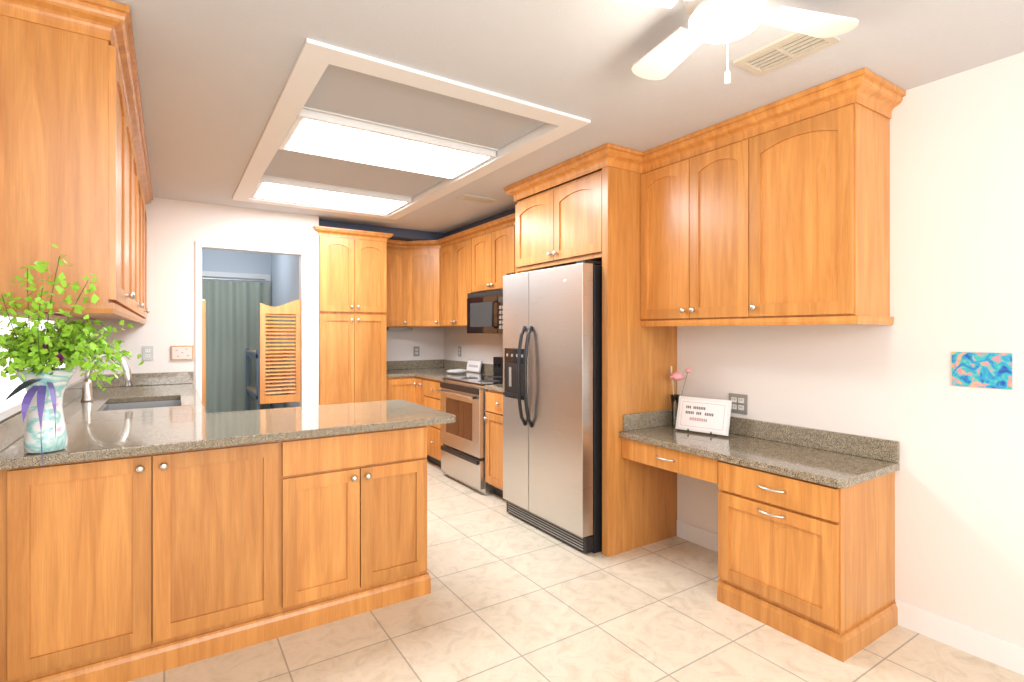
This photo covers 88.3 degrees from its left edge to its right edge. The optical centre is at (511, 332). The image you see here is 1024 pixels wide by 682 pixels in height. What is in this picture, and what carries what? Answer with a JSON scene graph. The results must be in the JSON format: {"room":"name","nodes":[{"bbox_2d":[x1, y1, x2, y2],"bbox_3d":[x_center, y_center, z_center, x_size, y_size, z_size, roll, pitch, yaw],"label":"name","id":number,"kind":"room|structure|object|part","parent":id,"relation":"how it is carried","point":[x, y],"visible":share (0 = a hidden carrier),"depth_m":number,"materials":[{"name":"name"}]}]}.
{"room":"kitchen","nodes":[
{"label":"kitchen","id":0,"kind":"room"},
{"bbox_2d":[0,313,91,416],"bbox_3d":[-1.748,0.120,1.608,0.120,2.440,10.040,0,0,-33],"label":"wall","id":1,"kind":"structure","parent":0,"point":[76,376],"depth_m":3.44,"materials":[{"name":"white paint"}]},
{"bbox_2d":[0,311,66,420],"bbox_3d":[-2.233,0.115,2.485,0.019,0.410,1.500,0,0,-33],"label":"window blinds","id":2,"kind":"object","parent":1,"relation":"attached to","point":[8,411],"visible":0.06,"depth_m":2.06,"materials":[{"name":"white paint"}]},
{"bbox_2d":[0,0,135,315],"bbox_3d":[-1.796,-0.599,2.138,0.375,0.999,1.042,0,0,-33],"label":"upper cabinet","id":3,"kind":"object","parent":1,"relation":"attached to","point":[75,184],"depth_m":1.73,"materials":[{"name":"brown wood"}]},
{"bbox_2d":[73,120,143,319],"bbox_3d":[-2.313,-0.599,2.934,0.375,0.999,1.104,0,0,-33],"label":"upper cabinet","id":4,"kind":"object","parent":1,"relation":"attached to","point":[139,151],"depth_m":3.34,"materials":[{"name":"brown wood"}]},
{"bbox_2d":[144,176,147,319],"bbox_3d":[-2.830,-0.599,3.729,0.375,0.999,1.042,0,0,-33],"label":"upper cabinet","id":5,"kind":"object","parent":1,"relation":"attached to","point":[145,177],"depth_m":4.05,"materials":[{"name":"brown wood"}]},
{"bbox_2d":[92,197,318,405],"bbox_3d":[-2.575,0.120,4.599,1.690,2.440,0.120,0,0,-33],"label":"wall","id":6,"kind":"structure","parent":0,"point":[174,227],"depth_m":4.42,"materials":[{"name":"white paint"}]},
{"bbox_2d":[142,346,152,359],"bbox_3d":[-2.953,0.170,4.277,0.072,0.115,0.008,0,0,-33],"label":"outlet","id":7,"kind":"object","parent":6,"relation":"attached to","point":[147,352],"visible":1,"depth_m":4.27,"materials":[{"name":"grey plastic"}]},
{"bbox_2d":[171,346,192,359],"bbox_3d":[-2.753,0.172,4.404,0.160,0.120,0.014,0,0,-33],"label":"picture","id":8,"kind":"object","parent":6,"relation":"attached to","point":[181,352],"visible":1,"depth_m":4.40,"materials":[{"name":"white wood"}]},
{"bbox_2d":[202,299,205,407],"bbox_3d":[-2.746,0.172,4.696,0.040,0.955,0.349,0,0,-33],"label":"door","id":9,"kind":"structure","parent":6,"relation":"in","point":[204,352],"depth_m":4.55,"materials":[{"name":"brown wood"}]},
{"bbox_2d":[196,241,307,408],"bbox_3d":[-2.331,0.282,4.754,0.900,2.115,0.137,0,0,-33],"label":"door frame","id":10,"kind":"structure","parent":6,"relation":"attached to","point":[302,254],"depth_m":4.71,"materials":[{"name":"white paint"}]},
{"bbox_2d":[260,300,300,403],"bbox_3d":[-2.142,0.172,4.881,0.348,0.955,0.028,0,0,-33],"label":"door","id":11,"kind":"structure","parent":6,"relation":"in","point":[292,308],"depth_m":4.88,"materials":[{"name":"brown wood"}]},
{"bbox_2d":[202,249,269,282],"bbox_3d":[-3.719,0.120,6.241,1.560,2.440,0.120,0,0,-33],"label":"wall","id":12,"kind":"structure","parent":0,"point":[212,260],"depth_m":6.40,"materials":[{"name":"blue paint"}]},
{"bbox_2d":[202,278,271,412],"bbox_3d":[-3.366,0.341,6.303,0.920,1.958,0.070,0,0,-33],"label":"curtain","id":13,"kind":"object","parent":12,"relation":"hanging from","point":[232,320],"visible":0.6,"depth_m":6.29,"materials":[{"name":"grey fabric"}]},
{"bbox_2d":[270,254,298,408],"bbox_3d":[-2.494,0.120,5.916,0.120,2.440,2.000,0,0,-33],"label":"wall","id":14,"kind":"structure","parent":0,"point":[282,271],"depth_m":5.85,"materials":[{"name":"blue paint"}]},
{"bbox_2d":[387,248,443,360],"bbox_3d":[-1.546,0.120,6.043,1.610,2.440,0.120,0,0,-33],"label":"wall","id":15,"kind":"structure","parent":0,"point":[430,340],"depth_m":6.24,"materials":[{"name":"white paint"}]},
{"bbox_2d":[386,239,401,328],"bbox_3d":[-1.359,-0.529,5.857,0.398,0.938,0.393,0,0,-33],"label":"upper cabinet","id":16,"kind":"object","parent":15,"relation":"attached to","point":[394,247],"depth_m":5.74,"materials":[{"name":"brown wood"}]},
{"bbox_2d":[414,346,418,355],"bbox_3d":[-1.129,0.225,6.237,0.072,0.115,0.008,0,0,-33],"label":"outlet","id":17,"kind":"object","parent":15,"relation":"attached to","point":[416,350],"visible":1,"depth_m":6.23,"materials":[{"name":"grey plastic"}]},
{"bbox_2d":[402,240,437,328],"bbox_3d":[-0.929,-0.529,5.971,0.671,0.938,0.672,0,0,-33],"label":"upper cabinet","id":18,"kind":"object","parent":15,"relation":"attached to","point":[432,283],"depth_m":5.78,"materials":[{"name":"brown wood"}]},
{"bbox_2d":[319,208,514,240],"bbox_3d":[-0.845,-1.052,4.971,1.620,0.094,2.439,0,0,-33],"label":"wall","id":19,"kind":"structure","parent":0,"point":[401,234],"depth_m":5.43,"materials":[{"name":"blue paint"}]},
{"bbox_2d":[110,0,1023,232],"bbox_3d":[-0.297,-1.130,2.550,3.580,0.060,10.040,0,0,-33],"label":"ceiling","id":20,"kind":"structure","parent":0,"point":[213,75],"depth_m":2.14,"materials":[{"name":"white paint"}]},
{"bbox_2d":[232,38,590,219],"bbox_3d":[-0.942,-1.119,3.526,1.400,0.069,2.800,0,0,-33],"label":"ceiling light","id":21,"kind":"object","parent":20,"relation":"attached to","point":[345,131],"visible":0.98,"depth_m":2.98,"materials":[{"name":"white paint"}]},
{"bbox_2d":[457,194,496,203],"bbox_3d":[-0.286,-1.094,4.333,0.300,0.012,0.140,0,0,-33],"label":"ceiling vent","id":22,"kind":"object","parent":20,"relation":"in","point":[473,198],"visible":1,"depth_m":4.32,"materials":[{"name":"beige metal"}]},
{"bbox_2d":[614,0,858,83],"bbox_3d":[0.652,-0.933,1.604,0.730,0.334,0.730,0,0,28],"label":"ceiling fan","id":23,"kind":"object","parent":20,"relation":"hanging from","point":[718,21],"visible":1,"depth_m":1.65,"materials":[{"name":"white plastic"}]},
{"bbox_2d":[733,32,840,75],"bbox_3d":[1.062,-1.094,2.055,0.190,0.012,0.320,0,0,-33],"label":"ceiling vent","id":24,"kind":"object","parent":20,"relation":"in","point":[781,52],"visible":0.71,"depth_m":2.06,"materials":[{"name":"beige metal"}]},
{"bbox_2d":[129,461,1023,681],"bbox_3d":[-0.297,1.370,2.550,3.580,0.060,10.040,0,0,-33],"label":"floor","id":25,"kind":"structure","parent":0,"point":[510,598],"depth_m":2.34,"materials":[{"name":"tile"}]},
{"bbox_2d":[0,439,299,681],"bbox_3d":[-1.559,0.903,2.353,1.004,0.874,0.655,0,0,-33],"label":"base cabinet","id":26,"kind":"object","parent":25,"relation":"on","point":[125,569],"depth_m":2.05,"materials":[{"name":"brown wood"}]},
{"bbox_2d":[246,347,285,410],"bbox_3d":[-2.781,0.760,5.944,0.290,1.160,0.900,0,0,-33],"label":"chair","id":27,"kind":"object","parent":25,"relation":"on","point":[254,391],"visible":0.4,"depth_m":5.64,"materials":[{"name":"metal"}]},
{"bbox_2d":[313,226,392,404],"bbox_3d":[-1.716,0.171,5.434,0.766,2.338,0.714,0,0,-33],"label":"pantry","id":28,"kind":"object","parent":25,"relation":"on","point":[352,316],"visible":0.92,"depth_m":5.15,"materials":[{"name":"brown wood"}]},
{"bbox_2d":[300,426,430,630],"bbox_3d":[-0.928,0.903,2.763,0.768,0.874,0.655,0,0,-33],"label":"base cabinet","id":29,"kind":"object","parent":25,"relation":"on","point":[363,495],"depth_m":2.51,"materials":[{"name":"brown wood"}]},
{"bbox_2d":[387,377,410,401],"bbox_3d":[-1.305,0.903,5.720,0.338,0.874,0.683,0,0,-33],"label":"base cabinet","id":30,"kind":"object","parent":25,"relation":"on","point":[398,388],"depth_m":5.46,"materials":[{"name":"brown wood"}]},
{"bbox_2d":[411,377,422,405],"bbox_3d":[-0.716,0.903,5.634,0.681,0.874,0.230,0,0,-33],"label":"base cabinet","id":31,"kind":"object","parent":25,"relation":"on","point":[419,391],"depth_m":5.52,"materials":[{"name":"brown wood"}]},
{"bbox_2d":[423,378,442,466],"bbox_3d":[-0.520,0.903,5.370,0.639,0.874,0.551,0,0,-33],"label":"base cabinet","id":32,"kind":"object","parent":25,"relation":"on","point":[431,398],"depth_m":5.19,"materials":[{"name":"brown wood"}]},
{"bbox_2d":[436,357,502,494],"bbox_3d":[-0.217,0.792,4.783,0.722,1.095,0.754,0,0,-33],"label":"range","id":33,"kind":"object","parent":25,"relation":"on","point":[462,437],"visible":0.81,"depth_m":4.55,"materials":[{"name":"silver metal"}]},
{"bbox_2d":[483,389,502,497],"bbox_3d":[0.165,0.903,4.317,0.639,0.874,0.436,0,0,-33],"label":"base cabinet","id":34,"kind":"object","parent":25,"relation":"on","point":[493,418],"depth_m":4.22,"materials":[{"name":"brown wood"}]},
{"bbox_2d":[387,359,502,391],"bbox_3d":[-0.540,0.398,5.111,0.957,0.135,2.537,0,0,-33],"label":"countertop","id":35,"kind":"structure","parent":34,"relation":"on","point":[433,369],"depth_m":5.92,"materials":[{"name":"stone"}]},
{"bbox_2d":[447,369,466,373],"bbox_3d":[-0.573,0.402,5.473,0.190,0.050,0.224,0,0,-33],"label":"plate","id":36,"kind":"object","parent":35,"relation":"on","point":[458,371],"visible":1,"depth_m":5.39,"materials":[{"name":"white ceramic"}]},
{"bbox_2d":[466,359,481,372],"bbox_3d":[-0.409,0.361,5.661,0.034,0.130,0.300,0,0,-33],"label":"sign","id":37,"kind":"object","parent":35,"relation":"on","point":[474,365],"depth_m":5.64,"materials":[{"name":"white paper"}]},
{"bbox_2d":[503,260,601,553],"bbox_3d":[0.452,0.453,3.697,0.793,1.775,0.900,0,0,-33],"label":"refrigerator","id":38,"kind":"object","parent":25,"relation":"on","point":[552,401],"visible":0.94,"depth_m":3.36,"materials":[{"name":"silver metal"}]},
{"bbox_3d":[0.120,0.158,3.551,0.078,0.976,0.725,0,0,-33],"label":"handle","id":39,"kind":"part","parent":38,"relation":"part of","materials":[{"name":"black plastic"}]},
{"bbox_2d":[714,459,897,661],"bbox_3d":[1.395,0.988,2.533,0.520,0.704,0.570,0,0,-33],"label":"base cabinet","id":40,"kind":"object","parent":25,"relation":"on","point":[809,563],"depth_m":2.33,"materials":[{"name":"brown wood"}]},
{"bbox_2d":[619,408,898,487],"bbox_3d":[1.212,0.567,2.805,0.530,0.134,1.264,0,0,-33],"label":"countertop","id":41,"kind":"structure","parent":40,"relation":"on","point":[834,459],"depth_m":2.65,"materials":[{"name":"stone"}]},
{"bbox_2d":[670,366,691,426],"bbox_3d":[1.045,0.407,3.316,0.095,0.380,0.169,0,0,-33],"label":"vase","id":42,"kind":"object","parent":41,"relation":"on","point":[677,376],"visible":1,"depth_m":3.34,"materials":[{"name":"black glass"}]},
{"bbox_2d":[675,396,731,435],"bbox_3d":[1.140,0.494,3.130,0.163,0.204,0.326,0,0,-33],"label":"sign","id":43,"kind":"object","parent":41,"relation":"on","point":[707,415],"visible":1,"depth_m":3.11,"materials":[{"name":"white paper"}]},
{"bbox_3d":[-2.471,0.903,3.421,0.640,0.874,1.966,0,0,-33],"label":"base cabinet","id":44,"kind":"object","parent":25,"relation":"on","visible":0},
{"bbox_2d":[0,353,231,469],"bbox_3d":[-2.220,0.384,3.109,0.720,0.521,2.763,0,0,-33],"label":"countertop","id":45,"kind":"structure","parent":44,"relation":"on","point":[99,423],"depth_m":2.51,"materials":[{"name":"stone"}]},
{"bbox_2d":[0,243,143,464],"bbox_3d":[-1.502,0.101,1.795,0.400,0.735,0.579,0,0,-33],"label":"vase","id":46,"kind":"object","parent":45,"relation":"on","point":[35,349],"visible":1,"depth_m":1.80,"materials":[{"name":"green plant"}]},
{"bbox_2d":[80,353,133,401],"bbox_3d":[-2.580,0.277,3.370,0.266,0.307,0.145,0,0,-33],"label":"faucet","id":47,"kind":"object","parent":45,"relation":"on","point":[87,383],"depth_m":3.33,"materials":[{"name":"silver metal"}]},
{"bbox_2d":[220,400,455,446],"bbox_3d":[-0.939,0.448,2.770,1.058,0.035,0.799,0,0,-33],"label":"countertop","id":48,"kind":"structure","parent":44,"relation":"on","point":[277,424],"depth_m":2.60,"materials":[{"name":"stone"}]},
{"bbox_2d":[444,52,1023,646],"bbox_3d":[1.522,0.120,2.926,0.120,2.440,8.690,0,0,-33],"label":"wall","id":49,"kind":"structure","parent":0,"point":[956,212],"depth_m":2.30,"materials":[{"name":"white paint"}]},
{"bbox_2d":[438,227,473,326],"bbox_3d":[-0.461,-0.529,5.506,0.392,0.938,0.843,0,0,-33],"label":"upper cabinet","id":50,"kind":"object","parent":49,"relation":"attached to","point":[455,251],"depth_m":5.41,"materials":[{"name":"brown wood"}]},
{"bbox_2d":[458,346,460,355],"bbox_3d":[-0.605,0.220,6.082,0.008,0.115,0.072,0,0,-33],"label":"outlet","id":51,"kind":"object","parent":49,"relation":"attached to","point":[459,350],"visible":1,"depth_m":6.08,"materials":[{"name":"grey plastic"}]},
{"bbox_2d":[474,214,513,292],"bbox_3d":[-0.040,-0.689,4.898,0.349,0.618,0.760,0,0,-33],"label":"upper cabinet","id":52,"kind":"object","parent":49,"relation":"attached to","point":[493,240],"depth_m":4.77,"materials":[{"name":"brown wood"}]},
{"bbox_2d":[467,289,502,332],"bbox_3d":[-0.081,-0.182,4.872,0.441,0.385,0.754,0,0,-33],"label":"microwave","id":53,"kind":"object","parent":52,"relation":"attached to","point":[484,311],"visible":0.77,"depth_m":4.79,"materials":[{"name":"black plastic"}]},
{"bbox_2d":[514,213,523,272],"bbox_3d":[0.264,-0.529,4.430,0.349,0.938,0.482,0,0,-33],"label":"upper cabinet","id":54,"kind":"object","parent":49,"relation":"attached to","point":[515,268],"depth_m":4.49,"materials":[{"name":"brown wood"}]},
{"bbox_2d":[512,148,635,275],"bbox_3d":[0.542,-0.779,3.753,0.619,0.638,0.955,0,0,-33],"label":"upper cabinet","id":55,"kind":"object","parent":49,"relation":"attached to","point":[592,216],"depth_m":3.35,"materials":[{"name":"brown wood"}]},
{"bbox_2d":[636,120,751,323],"bbox_3d":[1.160,-0.584,3.050,0.349,1.028,0.798,0,0,-33],"label":"upper cabinet","id":56,"kind":"object","parent":49,"relation":"attached to","point":[684,185],"depth_m":2.99,"materials":[{"name":"brown wood"}]},
{"bbox_2d":[677,520,717,552],"bbox_3d":[1.267,1.288,3.196,0.012,0.105,0.660,0,0,-33],"label":"baseboard","id":57,"kind":"structure","parent":49,"relation":"attached to","point":[707,539],"depth_m":3.33,"materials":[{"name":"white paint"}]},
{"bbox_2d":[729,393,746,414],"bbox_3d":[1.329,0.420,3.105,0.008,0.115,0.118,0,0,-33],"label":"outlet","id":58,"kind":"object","parent":49,"relation":"attached to","point":[739,404],"visible":0.98,"depth_m":3.10,"materials":[{"name":"grey plastic"}]},
{"bbox_2d":[732,72,895,323],"bbox_3d":[1.461,-0.584,2.587,0.349,1.028,0.548,0,0,-33],"label":"upper cabinet","id":59,"kind":"object","parent":49,"relation":"attached to","point":[776,212],"depth_m":2.42,"materials":[{"name":"brown wood"}]},
{"bbox_2d":[895,600,1023,674],"bbox_3d":[2.766,1.288,0.888,0.014,0.105,3.675,0,0,-33],"label":"baseboard","id":60,"kind":"structure","parent":49,"relation":"attached to","point":[991,648],"depth_m":2.22,"materials":[{"name":"white paint"}]},
{"bbox_2d":[952,352,1011,388],"bbox_3d":[1.934,0.155,2.175,0.006,0.144,0.192,0,0,-33],"label":"art print","id":61,"kind":"object","parent":49,"relation":"attached to","point":[982,369],"visible":1,"depth_m":2.17}
]}

